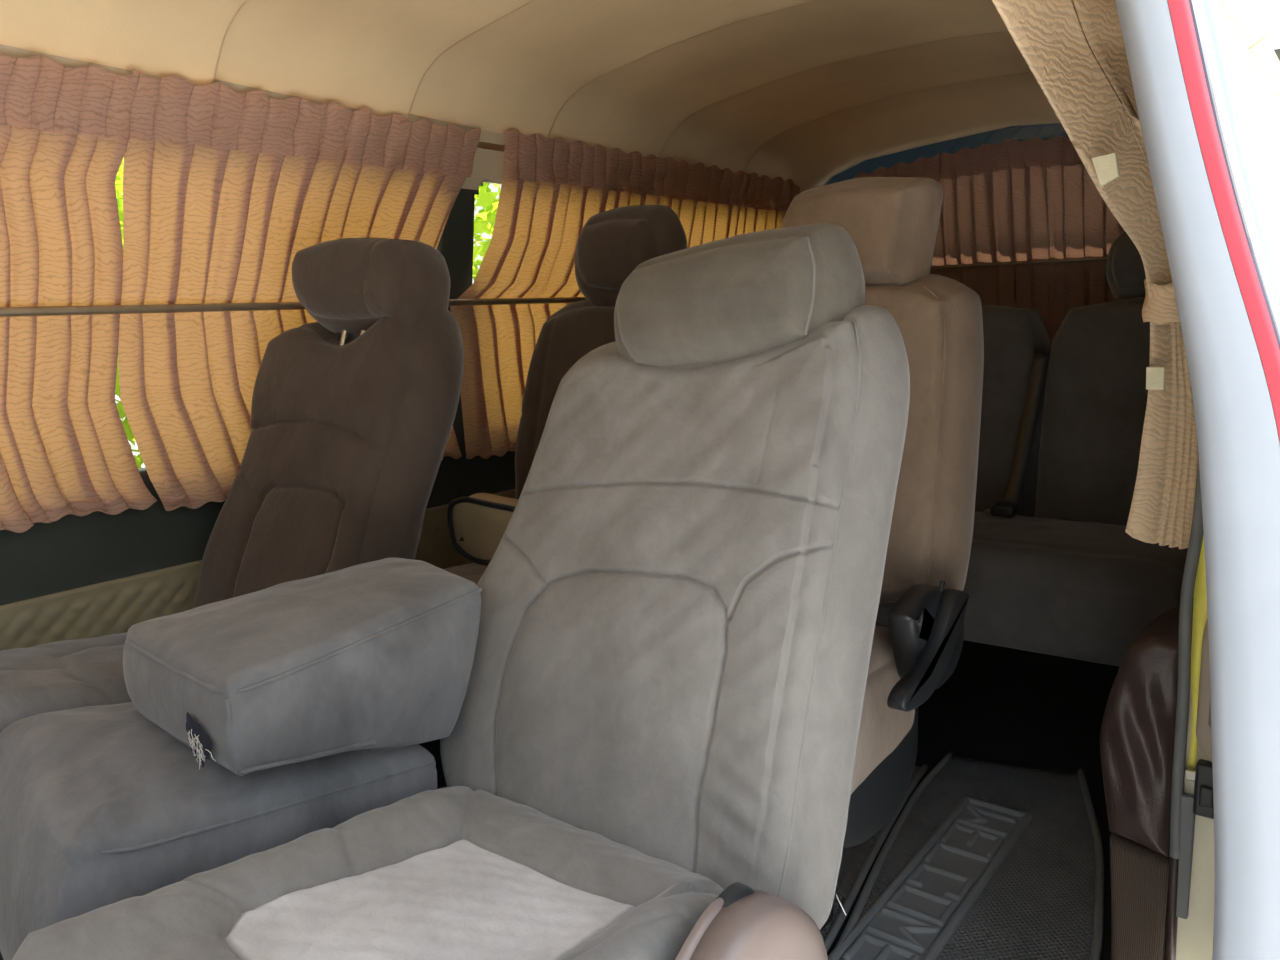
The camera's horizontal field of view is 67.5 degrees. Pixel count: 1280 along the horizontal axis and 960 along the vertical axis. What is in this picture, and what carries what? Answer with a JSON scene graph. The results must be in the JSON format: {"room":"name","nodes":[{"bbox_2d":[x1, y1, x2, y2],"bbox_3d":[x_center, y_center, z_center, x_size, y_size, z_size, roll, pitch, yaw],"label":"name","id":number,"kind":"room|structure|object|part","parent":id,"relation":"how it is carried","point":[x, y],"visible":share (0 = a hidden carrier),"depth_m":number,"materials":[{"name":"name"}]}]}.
{"room":"vehicle interior","nodes":[
{"label":"vehicle interior","id":0,"kind":"room"},
{"bbox_2d":[0,44,662,605],"bbox_3d":[-0.609,-0.323,2.000,0.120,0.907,3.850,6,13,38],"label":"wall","id":1,"kind":"structure","parent":0,"point":[69,552],"depth_m":1.73,"materials":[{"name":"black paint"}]},
{"bbox_2d":[0,489,515,650],"bbox_3d":[-0.605,0.433,2.151,0.035,0.685,3.857,6,13,38],"label":"trim panel","id":2,"kind":"object","parent":1,"relation":"attached to","point":[111,607],"visible":0.02,"depth_m":1.69,"materials":[{"name":"beige fabric"}]},
{"bbox_2d":[0,297,585,316],"bbox_3d":[-0.581,-0.360,1.964,0.015,0.030,3.680,6,13,38],"label":"curtain rod","id":3,"kind":"object","parent":1,"relation":"attached to","point":[262,306],"visible":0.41,"depth_m":1.69,"materials":[{"name":"brown metal"}]},
{"bbox_2d":[477,142,504,151],"bbox_3d":[-0.591,-0.705,1.896,0.012,0.014,3.670,6,13,38],"label":"rail","id":4,"kind":"object","parent":1,"relation":"attached to","point":[483,145],"visible":0.02,"depth_m":2.20,"materials":[{"name":"metal"}]},
{"bbox_2d":[0,52,156,532],"bbox_3d":[-1.266,-0.198,1.085,0.079,0.723,1.429,6,13,38],"label":"window curtain","id":5,"kind":"object","parent":4,"relation":"hanging from","point":[65,449],"visible":1,"depth_m":1.53,"materials":[{"name":"beige fabric"}]},
{"bbox_2d":[118,69,480,510],"bbox_3d":[-0.617,-0.357,1.903,0.081,0.743,0.811,6,13,38],"label":"window curtain","id":6,"kind":"object","parent":4,"relation":"hanging from","point":[223,186],"visible":0.62,"depth_m":1.75,"materials":[{"name":"beige fabric"}]},
{"bbox_2d":[450,129,799,458],"bbox_3d":[0.065,-0.529,2.763,0.084,0.763,1.543,6,13,38],"label":"window curtain","id":7,"kind":"object","parent":4,"relation":"hanging from","point":[550,189],"visible":0.49,"depth_m":2.38,"materials":[{"name":"beige fabric"}]},
{"bbox_2d":[0,0,1279,192],"bbox_3d":[0.066,-0.772,1.575,1.570,0.325,3.499,6,13,38],"label":"ceiling","id":8,"kind":"structure","parent":0,"point":[804,92],"depth_m":2.06,"materials":[{"name":"beige fabric"}]},
{"bbox_2d":[827,640,1118,959],"bbox_3d":[0.055,0.871,1.746,1.640,0.080,3.900,6,13,38],"label":"floor","id":9,"kind":"structure","parent":0,"point":[998,704],"depth_m":2.62,"materials":[{"name":"black carpet"}]},
{"bbox_2d":[0,237,463,959],"bbox_3d":[-0.744,0.253,1.521,0.480,1.267,0.966,6,13,38],"label":"seat","id":10,"kind":"object","parent":9,"relation":"on","point":[354,408],"visible":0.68,"depth_m":1.60,"materials":[{"name":"brown velour fabric"},{"name":"metal"}]},
{"bbox_2d":[0,633,131,732],"bbox_3d":[-0.893,0.383,1.446,0.334,0.283,0.628,6,13,38],"label":"cushion","id":11,"kind":"object","parent":10,"relation":"on","point":[67,674],"depth_m":1.41,"materials":[{"name":"grey fabric"}]},
{"bbox_3d":[-0.567,0.025,1.720,0.480,0.658,0.371,6,13,38],"label":"backrest","id":12,"kind":"part","parent":10,"relation":"part of","materials":[{"name":"fabric"}]},
{"bbox_3d":[-0.521,-0.251,1.688,0.011,0.107,0.048,5,12,34],"label":"headrest post","id":13,"kind":"part","parent":10,"relation":"part of","materials":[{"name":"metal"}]},
{"bbox_2d":[0,558,481,959],"bbox_3d":[-0.555,0.531,1.345,0.434,0.767,0.602,6,13,38],"label":"seat","id":14,"kind":"object","parent":9,"relation":"on","point":[279,714],"visible":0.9,"depth_m":1.18,"materials":[{"name":"grey velour fabric"}]},
{"bbox_2d":[0,702,436,959],"bbox_3d":[-0.603,0.475,1.319,0.381,0.371,0.519,6,13,38],"label":"cushion","id":15,"kind":"object","parent":14,"relation":"on","point":[101,805],"depth_m":1.15,"materials":[{"name":"grey fabric"}]},
{"bbox_3d":[-0.454,0.267,1.337,0.307,0.250,0.410,6,13,38],"label":"folded backrest","id":16,"kind":"part","parent":14,"relation":"part of","materials":[{"name":"grey fabric"}]},
{"bbox_2d":[12,223,909,959],"bbox_3d":[-0.179,0.321,1.126,0.714,1.227,1.064,6,13,38],"label":"seat","id":17,"kind":"object","parent":9,"relation":"on","point":[649,753],"visible":0.98,"depth_m":1.19,"materials":[{"name":"grey cloth"},{"name":"black plastic"},{"name":"brown plastic"}]},
{"bbox_2d":[12,786,723,959],"bbox_3d":[-0.244,0.541,0.993,0.532,0.295,0.710,6,13,38],"label":"cushion","id":18,"kind":"object","parent":17,"relation":"on","point":[453,872],"depth_m":1.06,"materials":[{"name":"grey fabric"}]},
{"bbox_3d":[0.004,0.159,1.367,0.682,0.785,0.391,6,13,38],"label":"backrest","id":19,"kind":"part","parent":17,"relation":"part of","materials":[{"name":"grey fabric"}]},
{"bbox_3d":[0.063,0.557,0.963,0.020,0.248,0.235,6,13,38],"label":"recliner plate","id":20,"kind":"part","parent":17,"relation":"part of","materials":[{"name":"black plastic"}]},
{"bbox_2d":[419,205,687,788],"bbox_3d":[-0.189,0.130,1.926,0.472,1.333,0.541,6,13,38],"label":"seat","id":21,"kind":"object","parent":9,"relation":"on","point":[611,244],"visible":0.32,"depth_m":1.92,"materials":[{"name":"brown velour fabric"}]},
{"bbox_3d":[-0.248,0.526,1.916,0.380,0.280,0.260,6,13,38],"label":"seat","id":22,"kind":"part","parent":21,"relation":"part of","materials":[{"name":"black plastic"}]},
{"bbox_2d":[444,563,487,584],"bbox_3d":[-0.254,0.285,1.868,0.449,0.210,0.310,6,13,38],"label":"cushion","id":23,"kind":"object","parent":21,"relation":"on","point":[473,572],"depth_m":1.90,"materials":[{"name":"brown fabric"}]},
{"bbox_2d":[447,493,518,565],"bbox_3d":[-0.271,0.098,1.858,0.220,0.138,0.068,4,11,29],"label":"folded armrest","id":24,"kind":"object","parent":21,"relation":"on","point":[478,522],"visible":0.62,"depth_m":1.85,"materials":[{"name":"beige plastic"}]},
{"bbox_3d":[-0.090,-0.074,1.998,0.433,0.611,0.224,6,13,38],"label":"backrest","id":25,"kind":"part","parent":21,"relation":"part of","materials":[{"name":"fabric"}]},
{"bbox_2d":[821,764,927,950],"bbox_3d":[0.232,0.779,1.955,0.526,0.018,1.171,6,13,38],"label":"mat","id":26,"kind":"object","parent":9,"relation":"on","point":[862,856],"visible":0.17,"depth_m":1.91,"materials":[{"name":"black rubber"}]},
{"bbox_2d":[780,177,983,931],"bbox_3d":[0.229,0.164,1.597,0.581,1.317,0.563,6,13,38],"label":"seat","id":27,"kind":"object","parent":9,"relation":"on","point":[892,223],"visible":0.25,"depth_m":1.54,"materials":[{"name":"fabric"}]},
{"bbox_3d":[0.228,0.762,1.619,0.050,0.132,0.350,6,13,38],"label":"floor rail","id":28,"kind":"part","parent":27,"relation":"part of","materials":[{"name":"black plastic"}]},
{"bbox_3d":[0.159,0.564,1.627,0.300,0.280,0.300,6,13,38],"label":"seat","id":29,"kind":"part","parent":27,"relation":"part of","materials":[{"name":"black plastic"}]},
{"bbox_2d":[851,626,914,793],"bbox_3d":[0.166,0.334,1.569,0.518,0.233,0.383,6,13,38],"label":"cushion","id":30,"kind":"object","parent":27,"relation":"on","point":[886,736],"depth_m":1.45,"materials":[{"name":"beige fabric"}]},
{"bbox_3d":[0.371,0.177,1.545,0.233,0.055,0.031,5,12,34],"label":"cord","id":31,"kind":"part","parent":27,"relation":"part of","materials":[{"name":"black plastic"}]},
{"bbox_3d":[0.321,-0.065,1.718,0.541,0.596,0.181,6,13,38],"label":"backrest","id":32,"kind":"part","parent":27,"relation":"part of","materials":[{"name":"brown fabric"}]},
{"bbox_3d":[0.434,0.251,1.428,0.026,0.132,0.254,6,13,38],"label":"recliner lever","id":33,"kind":"part","parent":27,"relation":"part of","materials":[{"name":"black plastic"}]},
{"bbox_2d":[828,751,1103,959],"bbox_3d":[0.608,0.801,1.761,0.436,0.020,1.367,4,12,31],"label":"mat","id":34,"kind":"object","parent":9,"relation":"on","point":[985,859],"visible":1,"depth_m":1.88,"materials":[{"name":"black rubber"}]},
{"bbox_3d":[0.582,0.783,1.863,0.132,0.001,0.685,6,13,38],"label":"letter panel","id":35,"kind":"part","parent":34,"relation":"part of","materials":[{"name":"black rubber"}]},
{"bbox_2d":[875,231,1193,670],"bbox_3d":[0.696,0.026,2.465,1.417,1.296,0.658,6,13,38],"label":"seat","id":36,"kind":"object","parent":9,"relation":"on","point":[1062,576],"visible":0.18,"depth_m":2.26,"materials":[{"name":"fabric"}]},
{"bbox_3d":[0.841,-0.182,2.580,0.472,0.580,0.217,6,13,38],"label":"backrest","id":37,"kind":"part","parent":36,"relation":"part of","materials":[{"name":"grey fabric"}]},
{"bbox_2d":[984,353,1049,516],"bbox_3d":[0.909,-0.112,2.319,0.076,0.376,0.195,8,14,43],"label":"belt","id":38,"kind":"object","parent":36,"relation":"on","point":[1010,506],"visible":1,"depth_m":2.33,"materials":[{"name":"black fabric"}]},
{"bbox_2d":[876,511,1193,666],"bbox_3d":[0.640,0.194,2.422,1.408,0.238,0.471,6,13,38],"label":"cushion","id":39,"kind":"object","parent":36,"relation":"on","point":[1067,584],"depth_m":2.00,"materials":[{"name":"grey fabric"}]},
{"bbox_3d":[1.202,-0.145,2.302,0.447,0.580,0.216,6,13,38],"label":"backrest","id":40,"kind":"part","parent":36,"relation":"part of","materials":[{"name":"grey fabric"}]},
{"bbox_2d":[1100,604,1192,959],"bbox_3d":[0.856,0.533,1.599,0.126,0.652,0.421,6,13,38],"label":"seat","id":41,"kind":"object","parent":9,"relation":"on","point":[1137,733],"visible":0.78,"depth_m":1.44,"materials":[{"name":"brown leather"}]},
{"bbox_3d":[0.855,0.697,1.599,0.093,0.331,0.368,6,13,38],"label":"panel","id":42,"kind":"part","parent":41,"relation":"part of","materials":[{"name":"brown fabric"}]},
{"bbox_2d":[1274,49,1279,60],"bbox_3d":[1.188,-0.323,3.072,1.620,1.742,0.086,6,13,38],"label":"wall","id":43,"kind":"structure","parent":0,"point":[1277,51],"depth_m":2.49,"materials":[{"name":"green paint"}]},
{"bbox_2d":[825,123,1069,184],"bbox_3d":[1.158,-0.879,2.977,1.340,0.513,0.044,6,13,38],"label":"window","id":44,"kind":"structure","parent":43,"relation":"in","point":[1043,131],"depth_m":3.04,"materials":[{"name":"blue glass"}]},
{"bbox_2d":[931,256,1107,269],"bbox_3d":[1.140,-0.669,2.964,1.340,0.012,0.013,6,13,38],"label":"curtain rod","id":45,"kind":"object","parent":43,"relation":"attached to","point":[1102,258],"visible":0.38,"depth_m":2.94,"materials":[{"name":"brown metal"}]},
{"bbox_2d":[853,139,1015,306],"bbox_3d":[0.899,-0.725,3.162,0.680,0.683,0.065,6,13,38],"label":"curtain","id":46,"kind":"object","parent":45,"relation":"hanging from","point":[976,224],"visible":0.41,"depth_m":3.02,"materials":[{"name":"fabric"}]},
{"bbox_2d":[1008,136,1124,346],"bbox_3d":[1.398,-0.674,2.777,0.664,0.683,0.064,6,13,38],"label":"curtain","id":47,"kind":"object","parent":45,"relation":"hanging from","point":[1059,211],"visible":0.29,"depth_m":2.88,"materials":[{"name":"fabric"}]},
{"bbox_3d":[1.299,-0.044,2.010,0.095,1.552,1.580,6,13,38],"label":"wall","id":48,"kind":"structure","parent":0,"visible":0},
{"bbox_2d":[992,0,1197,548],"bbox_3d":[0.588,-0.240,1.215,0.548,0.763,0.090,-8,12,-33],"label":"curtain","id":49,"kind":"object","parent":48,"relation":"hanging from","point":[1075,51],"visible":0.68,"depth_m":1.21,"materials":[{"name":"beige fabric"}]},
{"bbox_2d":[1165,457,1202,959],"bbox_3d":[0.792,0.386,1.392,0.037,0.910,0.019,6,13,38],"label":"seal","id":50,"kind":"object","parent":48,"relation":"attached to","point":[1182,818],"visible":0.89,"depth_m":1.40,"materials":[{"name":"grey rubber"}]},
{"bbox_2d":[1176,676,1214,959],"bbox_3d":[0.848,0.309,1.389,0.084,1.100,0.055,6,13,38],"label":"trim","id":51,"kind":"structure","parent":48,"relation":"attached to","point":[1194,933],"depth_m":1.42,"materials":[{"name":"beige paint"}]},
{"bbox_2d":[1115,0,1279,959],"bbox_3d":[0.887,0.106,1.348,0.250,1.410,1.257,6,13,38],"label":"sliding door","id":52,"kind":"structure","parent":48,"relation":"in","point":[1209,114],"depth_m":0.83,"materials":[{"name":"white paint"}]},
{"bbox_3d":[0.528,0.203,0.863,0.210,1.410,0.028,6,13,38],"label":"red molding","id":53,"kind":"part","parent":52,"relation":"part of","materials":[{"name":"red plastic"}]},
{"bbox_3d":[0.587,0.187,0.942,0.202,1.410,0.030,6,13,38],"label":"window trim","id":54,"kind":"part","parent":52,"relation":"part of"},
{"bbox_2d":[1187,534,1207,767],"bbox_3d":[0.801,0.169,1.352,0.044,0.510,0.008,6,13,38],"label":"strip","id":55,"kind":"object","parent":48,"relation":"attached to","point":[1200,616],"visible":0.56,"depth_m":1.37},
{"bbox_2d":[1184,759,1213,818],"bbox_3d":[0.813,0.447,1.388,0.044,0.080,0.032,6,13,38],"label":"door latch","id":56,"kind":"object","parent":48,"relation":"in","point":[1203,805],"depth_m":1.38,"materials":[{"name":"black plastic"}]},
{"bbox_3d":[0.810,0.429,1.388,0.036,0.015,0.010,6,13,38],"label":"striker plate","id":57,"kind":"part","parent":56,"relation":"part of","materials":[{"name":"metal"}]},
{"bbox_2d":[1196,619,1211,761],"bbox_3d":[0.826,0.283,1.345,0.069,0.246,0.032,6,13,38],"label":"handle","id":58,"kind":"object","parent":48,"relation":"attached to","point":[1203,724],"visible":0.23,"depth_m":1.36,"materials":[{"name":"beige plastic"}]},
{"label":"outside","id":59,"kind":"structure","parent":0,"visible":0},
{"bbox_2d":[115,395,145,467],"bbox_3d":[-1.329,1.454,1.345,60.000,0.001,60.000,6,13,38],"label":"ground","id":60,"kind":"structure","parent":59,"point":[135,447],"depth_m":13.42,"materials":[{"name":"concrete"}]},
{"bbox_2d":[115,158,499,468],"bbox_3d":[-2.340,-0.903,5.221,1.711,3.378,10.689,6,13,38],"label":"hedge","id":61,"kind":"object","parent":60,"relation":"on","point":[487,199],"visible":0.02,"depth_m":6.01,"materials":[{"name":"green plant"}]}
]}

